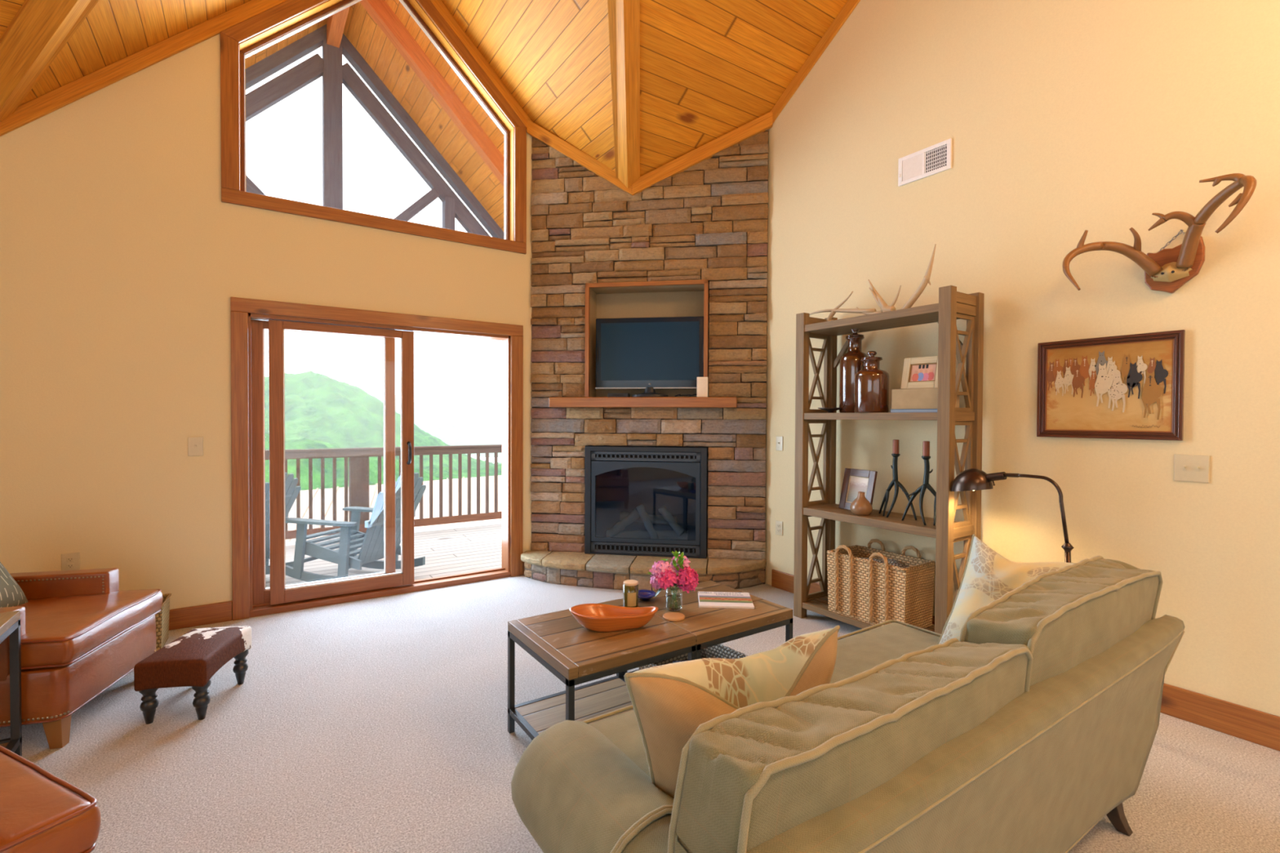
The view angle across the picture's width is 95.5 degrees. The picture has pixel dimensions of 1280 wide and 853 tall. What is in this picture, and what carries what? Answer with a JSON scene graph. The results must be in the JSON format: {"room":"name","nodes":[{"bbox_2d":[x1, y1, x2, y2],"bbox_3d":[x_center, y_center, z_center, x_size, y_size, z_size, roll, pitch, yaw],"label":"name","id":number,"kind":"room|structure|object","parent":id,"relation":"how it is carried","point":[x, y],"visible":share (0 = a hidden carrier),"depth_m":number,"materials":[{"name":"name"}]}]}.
{"room":"living room","nodes":[
{"label":"living room","id":0,"kind":"room"},
{"bbox_2d":[0,0,532,609],"bbox_3d":[-2.680,-1.251,4.198,7.280,5.190,0.160,0,1,-34],"label":"wall","id":1,"kind":"structure","parent":0,"point":[122,258],"depth_m":3.77,"materials":[{"name":"paint"}]},
{"bbox_2d":[0,0,98,122],"bbox_3d":[-1.952,-2.743,2.590,3.960,2.228,0.210,1,1,22],"label":"ceiling beam","id":2,"kind":"structure","parent":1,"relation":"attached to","point":[40,29],"depth_m":3.08,"materials":[{"name":"brown wood"}]},
{"bbox_2d":[61,552,79,570],"bbox_3d":[-3.503,0.837,3.576,0.083,0.116,0.011,0,1,-34],"label":"power outlet","id":3,"kind":"object","parent":1,"relation":"attached to","point":[69,562],"visible":0.84,"depth_m":3.57,"materials":[{"name":"beige plastic"}]},
{"bbox_2d":[66,556,74,561],"bbox_3d":[-3.501,0.817,3.573,0.032,0.027,0.004,0,1,-34],"label":"receptacle","id":4,"kind":"object","parent":3,"relation":"attached to","point":[68,558],"depth_m":3.57,"materials":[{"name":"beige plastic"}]},
{"bbox_2d":[66,563,74,568],"bbox_3d":[-3.501,0.857,3.574,0.032,0.027,0.004,0,1,-34],"label":"receptacle","id":5,"kind":"object","parent":3,"relation":"attached to","point":[68,565],"depth_m":3.57,"materials":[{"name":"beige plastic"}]},
{"bbox_2d":[187,436,203,456],"bbox_3d":[-2.986,0.135,3.906,0.082,0.128,0.022,0,1,-34],"label":"light switch","id":6,"kind":"object","parent":1,"relation":"attached to","point":[195,444],"visible":1,"depth_m":3.91,"materials":[{"name":"beige plastic"}]},
{"bbox_2d":[0,0,532,136],"bbox_3d":[-3.193,-2.715,3.712,5.700,2.209,0.025,0,1,-34],"label":"trim","id":7,"kind":"structure","parent":1,"relation":"attached to","point":[26,113],"depth_m":3.77,"materials":[{"name":"brown wood"}]},
{"bbox_2d":[168,561,524,630],"bbox_3d":[-3.283,1.281,3.728,5.530,0.135,0.018,0,1,-34],"label":"baseboard","id":8,"kind":"structure","parent":1,"relation":"attached to","point":[202,615],"depth_m":3.93,"materials":[{"name":"brown wood"}]},
{"bbox_2d":[220,0,526,253],"bbox_3d":[-1.975,-2.626,4.630,2.215,2.172,0.174,0,1,-34],"label":"window","id":9,"kind":"structure","parent":1,"relation":"in","point":[233,54],"depth_m":4.39,"materials":[{"name":"brown wood"}]},
{"bbox_2d":[230,297,523,620],"bbox_3d":[-1.982,0.221,4.681,2.137,2.238,0.206,0,1,-34],"label":"door","id":10,"kind":"structure","parent":1,"relation":"in","point":[250,318],"depth_m":4.36,"materials":[{"name":"brown wood"}]},
{"bbox_2d":[526,110,773,195],"bbox_3d":[0.053,-2.377,5.048,2.145,0.723,0.050,0,1,9],"label":"trim","id":11,"kind":"structure","parent":1,"relation":"attached to","point":[765,122],"depth_m":5.01,"materials":[{"name":"brown wood"}]},
{"bbox_2d":[0,0,847,176],"bbox_3d":[-0.354,-2.543,0.751,7.080,2.880,8.117,0,1,-34],"label":"ceiling","id":12,"kind":"structure","parent":0,"point":[709,68],"depth_m":4.37,"materials":[{"name":"brown wood"}]},
{"bbox_2d":[607,0,639,187],"bbox_3d":[-0.106,-2.753,3.839,0.210,2.228,3.960,0,1,0],"label":"ceiling beam","id":13,"kind":"structure","parent":12,"relation":"attached to","point":[624,15],"depth_m":4.27,"materials":[{"name":"brown wood"}]},
{"bbox_2d":[0,574,1279,852],"bbox_3d":[-0.372,1.456,0.812,7.080,0.100,8.117,0,1,-34],"label":"floor","id":14,"kind":"structure","parent":0,"point":[377,725],"depth_m":2.49,"materials":[{"name":"carpet"}]},
{"bbox_2d":[0,610,22,758],"bbox_3d":[-2.646,1.072,2.045,0.540,0.610,0.530,0,1,-34],"label":"end table","id":15,"kind":"object","parent":14,"relation":"on","point":[10,622],"visible":0.87,"depth_m":2.38,"materials":[{"name":"brown wood"}]},
{"bbox_2d":[0,742,8,747],"bbox_3d":[-2.647,1.306,2.048,0.486,0.018,0.476,0,1,-34],"label":"shelf","id":16,"kind":"object","parent":15,"relation":"attached to","point":[6,744],"depth_m":2.36,"materials":[{"name":"brown wood"}]},
{"bbox_2d":[0,745,101,852],"bbox_3d":[-1.872,0.953,1.142,0.768,0.882,0.998,1,1,25],"label":"armchair","id":17,"kind":"object","parent":14,"relation":"on","point":[38,814],"visible":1,"depth_m":1.40,"materials":[{"name":"leather"}]},
{"bbox_2d":[0,568,163,749],"bbox_3d":[-2.993,0.924,2.700,0.998,0.882,0.768,0,1,-15],"label":"armchair","id":18,"kind":"object","parent":14,"relation":"on","point":[81,634],"visible":0.84,"depth_m":2.67,"materials":[{"name":"leather"}]},
{"bbox_2d":[0,562,28,607],"bbox_3d":[-3.119,0.706,2.649,0.278,0.392,0.482,0,1,-13],"label":"throw pillow","id":19,"kind":"object","parent":18,"relation":"on","point":[11,594],"visible":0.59,"depth_m":2.80,"materials":[{"name":"grey fabric"}]},
{"bbox_2d":[17,589,163,667],"bbox_3d":[-2.894,0.944,2.727,0.793,0.152,0.750,0,1,-15],"label":"seat cushion","id":20,"kind":"object","parent":18,"relation":"on","point":[63,628],"depth_m":2.72,"materials":[{"name":"leather"}]},
{"bbox_2d":[155,593,171,651],"bbox_3d":[-3.063,1.211,3.528,0.315,0.283,0.283,0,1,-31],"label":"bin","id":21,"kind":"object","parent":14,"relation":"on","point":[162,618],"visible":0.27,"depth_m":3.54,"materials":[{"name":"wicker"}]},
{"bbox_2d":[133,626,251,724],"bbox_3d":[-2.191,1.209,2.881,0.294,0.314,0.464,0,1,-10],"label":"footstool","id":22,"kind":"object","parent":14,"relation":"on","point":[192,660],"visible":1,"depth_m":2.71,"materials":[{"name":"brown leather"}]},
{"bbox_2d":[520,128,768,591],"bbox_3d":[0.030,-0.685,5.056,2.130,4.058,0.802,0,1,9],"label":"fireplace","id":23,"kind":"object","parent":14,"relation":"on","point":[599,250],"visible":0.95,"depth_m":5.05,"materials":[{"name":"stone"}]},
{"bbox_2d":[608,393,630,396],"bbox_3d":[-0.186,-0.278,5.186,0.180,0.035,0.122,0,1,9],"label":"cable box","id":24,"kind":"object","parent":23,"relation":"on","point":[609,394],"visible":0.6,"depth_m":5.13,"materials":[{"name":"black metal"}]},
{"bbox_2d":[548,396,737,408],"bbox_3d":[0.015,-0.209,5.045,1.630,0.089,0.140,0,1,9],"label":"mantel shelf","id":25,"kind":"object","parent":23,"relation":"attached to","point":[553,402],"depth_m":4.98,"materials":[{"name":"brown wood"}]},
{"bbox_2d":[584,445,707,558],"bbox_3d":[0.073,0.652,5.273,1.073,0.952,0.418,0,1,9],"label":"gas fireplace insert","id":26,"kind":"object","parent":23,"relation":"in","point":[652,501],"visible":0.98,"depth_m":5.20,"materials":[{"name":"black metal"}]},
{"bbox_2d":[591,541,699,556],"bbox_3d":[0.041,1.071,5.086,0.961,0.090,0.012,0,1,9],"label":"vent grille","id":27,"kind":"object","parent":26,"relation":"attached to","point":[648,544],"depth_m":5.08,"materials":[{"name":"metal"}]},
{"bbox_2d":[591,451,700,462],"bbox_3d":[0.045,0.262,5.074,0.961,0.077,0.012,0,1,9],"label":"vent grille","id":28,"kind":"object","parent":26,"relation":"attached to","point":[593,453],"depth_m":5.07,"materials":[{"name":"metal"}]},
{"bbox_2d":[595,315,703,396],"bbox_3d":[0.087,-0.611,5.138,0.980,0.705,0.237,0,1,9],"label":"television","id":29,"kind":"object","parent":23,"relation":"in","point":[649,354],"visible":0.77,"depth_m":5.12,"materials":[{"name":"black metal"}]},
{"bbox_2d":[675,394,697,396],"bbox_3d":[0.416,-0.274,5.071,0.233,0.022,0.066,0,1,10],"label":"cable","id":30,"kind":"object","parent":23,"relation":"on","point":[677,394],"visible":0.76,"depth_m":5.08,"materials":[{"name":"black plastic"}]},
{"bbox_2d":[697,377,707,396],"bbox_3d":[0.530,-0.335,4.934,0.094,0.170,0.024,0,1,9],"label":"box","id":31,"kind":"object","parent":23,"relation":"on","point":[702,382],"visible":1,"depth_m":4.92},
{"bbox_2d":[507,580,792,740],"bbox_3d":[0.069,1.129,2.713,1.205,0.500,0.600,0,1,-34],"label":"coffee table","id":32,"kind":"object","parent":14,"relation":"on","point":[575,654],"visible":0.58,"depth_m":2.55,"materials":[{"name":"brown wood"}]},
{"bbox_2d":[515,678,633,734],"bbox_3d":[-0.181,1.282,2.546,0.552,0.020,0.550,0,1,-34],"label":"shelf","id":33,"kind":"object","parent":32,"relation":"attached to","point":[599,698],"depth_m":2.65,"materials":[{"name":"brown wood"}]},
{"bbox_2d":[568,603,658,632],"bbox_3d":[-0.113,0.838,2.547,0.391,0.086,0.194,0,1,-3],"label":"dough bowl","id":34,"kind":"object","parent":32,"relation":"on","point":[604,618],"visible":1,"depth_m":2.52,"materials":[{"name":"brown wood"}]},
{"bbox_2d":[622,579,638,607],"bbox_3d":[-0.044,0.816,2.829,0.074,0.122,0.075,0,1,-34],"label":"jar candle","id":35,"kind":"object","parent":32,"relation":"on","point":[630,592],"visible":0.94,"depth_m":2.80,"materials":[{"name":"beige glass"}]},
{"bbox_2d":[638,590,655,600],"bbox_3d":[0.021,0.861,2.947,0.124,0.029,0.124,0,1,-34],"label":"dish","id":36,"kind":"object","parent":32,"relation":"on","point":[643,595],"visible":0.83,"depth_m":2.97,"materials":[{"name":"ceramic"}]},
{"bbox_2d":[646,551,698,611],"bbox_3d":[0.154,0.737,2.772,0.246,0.278,0.158,0,1,-7],"label":"flower arrangement","id":37,"kind":"object","parent":32,"relation":"on","point":[663,575],"visible":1,"depth_m":2.75,"materials":[{"name":"pink plant"}]},
{"bbox_2d":[665,587,682,611],"bbox_3d":[0.162,0.821,2.782,0.080,0.109,0.080,0,1,-34],"label":"glass jar","id":38,"kind":"object","parent":32,"relation":"on","point":[673,596],"depth_m":2.78,"materials":[{"name":"clear glass"}]},
{"bbox_2d":[662,612,684,621],"bbox_3d":[0.156,0.875,2.676,0.102,0.010,0.102,0,1,-34],"label":"coaster","id":39,"kind":"object","parent":32,"relation":"on","point":[671,616],"visible":1,"depth_m":2.66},
{"bbox_2d":[638,644,748,670],"bbox_3d":[0.268,1.200,2.861,0.449,0.138,0.384,0,1,-38],"label":"basket","id":40,"kind":"object","parent":32,"relation":"on","point":[721,651],"visible":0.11,"depth_m":2.99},
{"bbox_3d":[0.274,1.245,2.853,0.220,0.030,0.160,0,1,-14],"label":"book","id":41,"kind":"object","parent":40,"relation":"in","visible":0},
{"bbox_3d":[0.282,1.217,2.858,0.180,0.025,0.140,0,1,-26],"label":"book","id":42,"kind":"object","parent":41,"relation":"on","visible":0},
{"bbox_2d":[672,660,688,662],"bbox_3d":[0.244,1.184,2.844,0.150,0.042,0.110,0,1,-9],"label":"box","id":43,"kind":"object","parent":42,"relation":"on","point":[679,660],"visible":0.05,"depth_m":2.88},
{"bbox_2d":[697,591,754,608],"bbox_3d":[0.427,0.872,2.926,0.264,0.010,0.230,0,1,4],"label":"magazine","id":44,"kind":"object","parent":32,"relation":"on","point":[706,599],"visible":1,"depth_m":2.90,"materials":[{"name":"paper"}]},
{"bbox_2d":[698,595,752,603],"bbox_3d":[0.429,0.867,2.921,0.259,0.001,0.106,0,1,4],"label":"photo","id":45,"kind":"object","parent":44,"relation":"on","point":[702,597],"depth_m":2.93},
{"bbox_2d":[705,597,751,601],"bbox_3d":[0.441,0.867,2.916,0.228,0.001,0.042,0,1,4],"label":"print","id":46,"kind":"object","parent":44,"relation":"on","point":[707,599],"depth_m":2.91},
{"bbox_2d":[511,555,1184,852],"bbox_3d":[0.767,0.938,1.855,2.242,0.916,0.986,0,1,-34],"label":"sofa","id":47,"kind":"object","parent":14,"relation":"on","point":[1022,732],"visible":0.95,"depth_m":1.35,"materials":[{"name":"beige fabric"}]},
{"bbox_2d":[589,710,650,777],"bbox_3d":[0.375,0.983,1.685,0.838,0.162,0.820,0,1,-34],"label":"seat cushion","id":48,"kind":"object","parent":47,"relation":"on","point":[623,730],"depth_m":1.74,"materials":[{"name":"beige fabric"}]},
{"bbox_2d":[623,625,839,799],"bbox_3d":[0.220,0.762,1.471,0.679,0.477,0.233,0,1,-34],"label":"throw pillow","id":49,"kind":"object","parent":47,"relation":"on","point":[669,701],"visible":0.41,"depth_m":1.37,"materials":[{"name":"fabric"}]},
{"bbox_2d":[674,641,1028,852],"bbox_3d":[0.529,0.780,1.308,1.020,0.444,0.244,0,1,-34],"label":"cushion","id":50,"kind":"object","parent":47,"relation":"on","point":[761,777],"depth_m":1.11,"materials":[{"name":"beige fabric"}]},
{"bbox_2d":[829,622,939,684],"bbox_3d":[1.070,0.980,2.156,0.838,0.162,0.820,0,1,-34],"label":"seat cushion","id":51,"kind":"object","parent":47,"relation":"on","point":[859,653],"depth_m":2.40,"materials":[{"name":"beige fabric"}]},
{"bbox_2d":[937,533,1073,644],"bbox_3d":[1.500,0.744,2.346,0.428,0.546,0.398,0,1,-34],"label":"throw pillow","id":52,"kind":"object","parent":47,"relation":"on","point":[988,575],"visible":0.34,"depth_m":2.34,"materials":[{"name":"fabric"}]},
{"bbox_2d":[964,558,1159,686],"bbox_3d":[1.373,0.722,1.876,1.038,0.471,0.239,0,1,-34],"label":"cushion","id":53,"kind":"object","parent":47,"relation":"on","point":[1071,619],"depth_m":1.71,"materials":[{"name":"beige fabric"}]},
{"bbox_2d":[793,285,984,637],"bbox_3d":[1.571,0.286,3.810,0.370,2.165,1.104,0,1,-34],"label":"bookshelf","id":54,"kind":"object","parent":14,"relation":"on","point":[953,304],"visible":0.88,"depth_m":3.54,"materials":[{"name":"brown wood"}]},
{"bbox_2d":[817,407,842,413],"bbox_3d":[1.325,-0.112,4.035,0.176,0.036,0.176,0,1,-34],"label":"dish","id":55,"kind":"object","parent":54,"relation":"on","point":[830,410],"visible":0.95,"depth_m":3.99,"materials":[{"name":"brown wood"}]},
{"bbox_2d":[809,291,875,321],"bbox_3d":[1.396,-0.819,4.033,0.055,0.206,0.543,0,1,-33],"label":"antler mount","id":56,"kind":"object","parent":54,"relation":"on","point":[835,309],"visible":0.77,"depth_m":4.00,"materials":[{"name":"beige"}]},
{"bbox_2d":[839,328,868,413],"bbox_3d":[1.474,-0.392,3.992,0.196,0.600,0.196,0,1,-34],"label":"apothecary jar","id":57,"kind":"object","parent":54,"relation":"on","point":[851,362],"visible":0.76,"depth_m":3.94,"materials":[{"name":"orange glass"}]},
{"bbox_2d":[838,467,877,514],"bbox_3d":[1.505,0.436,3.984,0.113,0.282,0.270,0,1,-26],"label":"photo frame","id":58,"kind":"object","parent":54,"relation":"on","point":[855,481],"visible":0.76,"depth_m":4.00,"materials":[{"name":"beige wood"}]},
{"bbox_2d":[846,476,868,502],"bbox_3d":[1.490,0.436,3.977,0.042,0.183,0.170,0,1,-26],"label":"photo","id":59,"kind":"object","parent":58,"relation":"attached to","point":[854,484],"depth_m":3.99},
{"bbox_2d":[849,491,872,515],"bbox_3d":[1.450,0.503,3.811,0.140,0.150,0.140,0,1,-34],"label":"bud vase","id":60,"kind":"object","parent":54,"relation":"on","point":[860,506],"visible":1,"depth_m":3.77,"materials":[{"name":"brown ceramic"}]},
{"bbox_2d":[853,351,888,413],"bbox_3d":[1.496,-0.289,3.755,0.210,0.400,0.210,0,1,-34],"label":"apothecary jar","id":61,"kind":"object","parent":54,"relation":"on","point":[871,385],"visible":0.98,"depth_m":3.68,"materials":[{"name":"orange glass"}]},
{"bbox_2d":[855,279,901,315],"bbox_3d":[1.549,-0.841,3.788,0.052,0.262,0.327,0,1,-34],"label":"antler mount","id":62,"kind":"object","parent":54,"relation":"on","point":[880,301],"visible":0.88,"depth_m":3.75,"materials":[{"name":"beige"}]},
{"bbox_2d":[826,538,934,630],"bbox_3d":[1.566,1.017,3.814,0.381,0.472,0.579,0,1,-34],"label":"storage basket","id":63,"kind":"object","parent":54,"relation":"on","point":[868,584],"visible":0.98,"depth_m":3.67,"materials":[{"name":"wicker"}]},
{"bbox_2d":[879,439,916,519],"bbox_3d":[1.621,0.333,3.721,0.102,0.499,0.291,0,1,-24],"label":"candlestick","id":64,"kind":"object","parent":54,"relation":"on","point":[895,455],"visible":0.99,"depth_m":3.71,"materials":[{"name":"black metal"}]},
{"bbox_2d":[891,453,900,457],"bbox_3d":[1.637,0.181,3.720,0.052,0.030,0.052,0,1,-24],"label":"cup","id":65,"kind":"object","parent":64,"relation":"on","point":[895,455],"depth_m":3.70,"materials":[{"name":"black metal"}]},
{"bbox_2d":[892,439,899,453],"bbox_3d":[1.637,0.128,3.719,0.038,0.089,0.038,0,1,-24],"label":"candle","id":66,"kind":"object","parent":64,"relation":"on","point":[895,442],"depth_m":3.70,"materials":[{"name":"red wax"}]},
{"bbox_2d":[890,408,937,412],"bbox_3d":[1.723,-0.094,3.520,0.180,0.020,0.340,0,1,-34],"label":"book","id":67,"kind":"object","parent":54,"relation":"on","point":[895,410],"visible":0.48,"depth_m":3.48,"materials":[{"name":"grey paper"}]},
{"bbox_2d":[891,387,959,409],"bbox_3d":[1.723,-0.166,3.519,0.170,0.124,0.330,0,1,-34],"label":"box","id":68,"kind":"object","parent":67,"relation":"on","point":[926,397],"visible":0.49,"depth_m":3.48,"materials":[{"name":"beige cardboard"}]},
{"bbox_2d":[900,355,937,389],"bbox_3d":[1.739,-0.326,3.551,0.112,0.197,0.244,0,1,-40],"label":"photo frame","id":69,"kind":"object","parent":68,"relation":"on","point":[922,372],"visible":0.68,"depth_m":3.54,"materials":[{"name":"beige wood"}]},
{"bbox_2d":[910,364,936,381],"bbox_3d":[1.722,-0.325,3.537,0.048,0.113,0.162,0,1,-34],"label":"photo","id":70,"kind":"object","parent":69,"relation":"attached to","point":[918,372],"depth_m":3.53},
{"bbox_2d":[918,364,928,368],"bbox_3d":[1.728,-0.365,3.542,0.006,0.023,0.058,0,1,-40],"label":"print","id":71,"kind":"object","parent":69,"relation":"on","point":[920,366],"depth_m":3.54},
{"bbox_2d":[901,440,936,525],"bbox_3d":[1.714,0.337,3.479,0.291,0.499,0.102,1,1,36],"label":"candlestick","id":72,"kind":"object","parent":54,"relation":"on","point":[926,456],"visible":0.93,"depth_m":3.48,"materials":[{"name":"black metal"}]},
{"bbox_2d":[921,455,930,459],"bbox_3d":[1.719,0.184,3.492,0.052,0.030,0.052,1,1,36],"label":"cup","id":73,"kind":"object","parent":72,"relation":"on","point":[925,457],"depth_m":3.47,"materials":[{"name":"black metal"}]},
{"bbox_2d":[922,440,929,456],"bbox_3d":[1.719,0.132,3.491,0.038,0.089,0.038,1,1,36],"label":"candle","id":74,"kind":"object","parent":72,"relation":"on","point":[926,444],"depth_m":3.48,"materials":[{"name":"red wax"}]},
{"bbox_2d":[901,244,936,309],"bbox_3d":[1.702,-0.896,3.562,0.043,0.391,0.223,0,1,-34],"label":"antler mount","id":75,"kind":"object","parent":54,"relation":"on","point":[926,280],"visible":0.98,"depth_m":3.52,"materials":[{"name":"beige"}]},
{"bbox_2d":[951,468,1074,562],"bbox_3d":[1.961,0.809,2.997,0.270,1.149,0.710,0,1,-34],"label":"floor lamp","id":76,"kind":"object","parent":14,"relation":"on","point":[971,479],"visible":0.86,"depth_m":3.10,"materials":[{"name":"brown metal"}]},
{"bbox_2d":[986,471,1018,481],"bbox_3d":[1.912,0.267,3.065,0.042,0.059,0.154,0,1,-34],"label":"socket","id":77,"kind":"object","parent":76,"relation":"attached to","point":[1002,475],"depth_m":3.06,"materials":[{"name":"brown metal"}]},
{"bbox_2d":[706,0,1279,716],"bbox_3d":[2.622,-1.316,2.788,0.120,5.410,8.117,0,1,-34],"label":"wall","id":78,"kind":"structure","parent":0,"point":[1064,119],"depth_m":3.15,"materials":[{"name":"paint"}]},
{"bbox_2d":[775,520,782,535],"bbox_3d":[1.159,0.848,4.850,0.011,0.117,0.077,0,1,-34],"label":"power outlet","id":79,"kind":"object","parent":78,"relation":"attached to","point":[779,525],"visible":1,"depth_m":4.85,"materials":[{"name":"beige plastic"}]},
{"bbox_2d":[775,435,782,450],"bbox_3d":[1.156,0.141,4.839,0.022,0.120,0.074,0,1,-34],"label":"light switch","id":80,"kind":"object","parent":78,"relation":"attached to","point":[779,439],"visible":1,"depth_m":4.84,"materials":[{"name":"beige plastic"}]},
{"bbox_2d":[770,0,860,122],"bbox_3d":[2.949,-2.495,2.168,0.022,2.987,6.760,0,1,-34],"label":"trim","id":81,"kind":"structure","parent":78,"relation":"attached to","point":[850,5],"depth_m":4.50,"materials":[{"name":"brown wood"}]},
{"bbox_2d":[897,137,951,186],"bbox_3d":[1.853,-1.720,3.797,0.018,0.186,0.356,0,1,-34],"label":"air vent","id":82,"kind":"object","parent":78,"relation":"in","point":[935,158],"visible":1,"depth_m":3.79,"materials":[{"name":"white plastic"}]},
{"bbox_2d":[771,568,1279,751],"bbox_3d":[2.972,1.328,2.169,0.018,0.145,6.620,0,1,-34],"label":"baseboard","id":83,"kind":"structure","parent":78,"relation":"attached to","point":[1259,727],"depth_m":2.66,"materials":[{"name":"brown wood"}]},
{"bbox_2d":[1036,329,1185,440],"bbox_3d":[2.398,-0.200,3.001,0.022,0.523,0.610,0,1,-34],"label":"framed picture","id":84,"kind":"object","parent":78,"relation":"attached to","point":[1126,386],"visible":1,"depth_m":2.97,"materials":[{"name":"brown wood"}]},
{"bbox_2d":[1062,173,1257,293],"bbox_3d":[2.409,-0.852,2.697,0.361,0.428,0.680,0,1,-34],"label":"antler mount","id":85,"kind":"object","parent":78,"relation":"attached to","point":[1166,270],"visible":1,"depth_m":2.71,"materials":[{"name":"brown wood"}]},
{"bbox_2d":[1173,453,1209,483],"bbox_3d":[2.585,0.197,2.728,0.022,0.127,0.123,0,1,-34],"label":"light switch","id":86,"kind":"object","parent":78,"relation":"attached to","point":[1187,468],"visible":1,"depth_m":2.73,"materials":[{"name":"beige plastic"}]},
{"label":"outside","id":87,"kind":"structure","parent":0,"visible":0},
{"bbox_2d":[285,475,502,542],"bbox_3d":[-5.867,4.162,12.288,18.018,5.489,7.221,0,1,-34],"label":"ground","id":88,"kind":"structure","parent":87,"point":[373,489],"depth_m":15.04,"materials":[{"name":"beige metal"}]},
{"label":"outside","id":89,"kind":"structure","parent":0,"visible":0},
{"bbox_2d":[373,394,502,457],"bbox_3d":[-149.272,-1.633,514.867,630.000,51.038,180.000,0,1,-34],"label":"ridge","id":90,"kind":"object","parent":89,"point":[427,421],"visible":0.12,"depth_m":467.28,"materials":[{"name":"white"}]},
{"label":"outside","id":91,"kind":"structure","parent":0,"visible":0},
{"bbox_2d":[265,520,502,587],"bbox_3d":[-2.817,1.387,5.957,8.400,0.040,2.820,0,1,-34],"label":"floor","id":92,"kind":"structure","parent":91,"point":[449,550],"depth_m":6.24,"materials":[{"name":"grey wood"}]},
{"bbox_2d":[265,472,300,574],"bbox_3d":[-3.533,0.867,4.963,1.096,0.964,0.810,0,1,6],"label":"rocking chair","id":93,"kind":"object","parent":92,"relation":"on","point":[291,491],"visible":0.05,"depth_m":5.07,"materials":[{"name":"blue paint"}]},
{"bbox_2d":[284,472,426,582],"bbox_3d":[-2.500,0.868,5.203,1.096,0.964,0.810,1,1,18],"label":"rocking chair","id":94,"kind":"object","parent":92,"relation":"on","point":[371,543],"visible":0.66,"depth_m":5.02,"materials":[{"name":"blue paint"}]},
{"bbox_2d":[265,444,502,539],"bbox_3d":[-3.527,0.804,7.002,8.000,1.087,0.195,0,1,-34],"label":"deck railing","id":95,"kind":"object","parent":92,"relation":"on","point":[358,458],"visible":0.23,"depth_m":7.09,"materials":[{"name":"brown wood"}]},
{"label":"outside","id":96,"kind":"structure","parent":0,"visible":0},
{"bbox_2d":[264,433,502,490],"bbox_3d":[-20.259,8.189,74.600,170.000,15.162,94.000,0,1,-34],"label":"hillside","id":97,"kind":"structure","parent":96,"point":[304,443],"depth_m":57.70,"materials":[{"name":"green plant"}]},
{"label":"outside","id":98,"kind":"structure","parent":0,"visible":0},
{"bbox_2d":[245,0,504,232],"bbox_3d":[-2.919,-3.412,5.800,5.200,2.660,2.820,0,1,-34],"label":"porch roof","id":99,"kind":"structure","parent":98,"point":[361,29],"depth_m":6.73,"materials":[{"name":"brown wood"}]},
{"bbox_2d":[326,6,349,48],"bbox_3d":[-2.841,-4.510,5.675,0.130,0.260,2.520,0,1,-34],"label":"ridge beam","id":100,"kind":"structure","parent":99,"relation":"attached to","point":[335,23],"depth_m":6.42,"materials":[{"name":"brown wood"}]},
{"bbox_2d":[245,23,504,239],"bbox_3d":[-3.599,-3.212,6.805,5.289,2.926,0.160,0,1,-34],"label":"truss","id":101,"kind":"object","parent":99,"relation":"attached to","point":[335,74],"visible":0.34,"depth_m":6.83,"materials":[{"name":"brown wood"}]},
{"bbox_2d":[360,0,504,186],"bbox_3d":[-1.779,-3.214,6.587,2.568,2.568,0.140,0,1,-34],"label":"rafter","id":102,"kind":"object","parent":99,"relation":"attached to","point":[380,11],"visible":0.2,"depth_m":6.24,"materials":[{"name":"brown wood"}]},
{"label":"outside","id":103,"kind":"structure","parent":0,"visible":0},
{"bbox_2d":[264,370,502,470],"bbox_3d":[-113.472,2.645,158.739,230.000,36.887,130.000,0,1,-34],"label":"hill","id":104,"kind":"structure","parent":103,"point":[318,406],"depth_m":143.91,"materials":[{"name":"green plant"}]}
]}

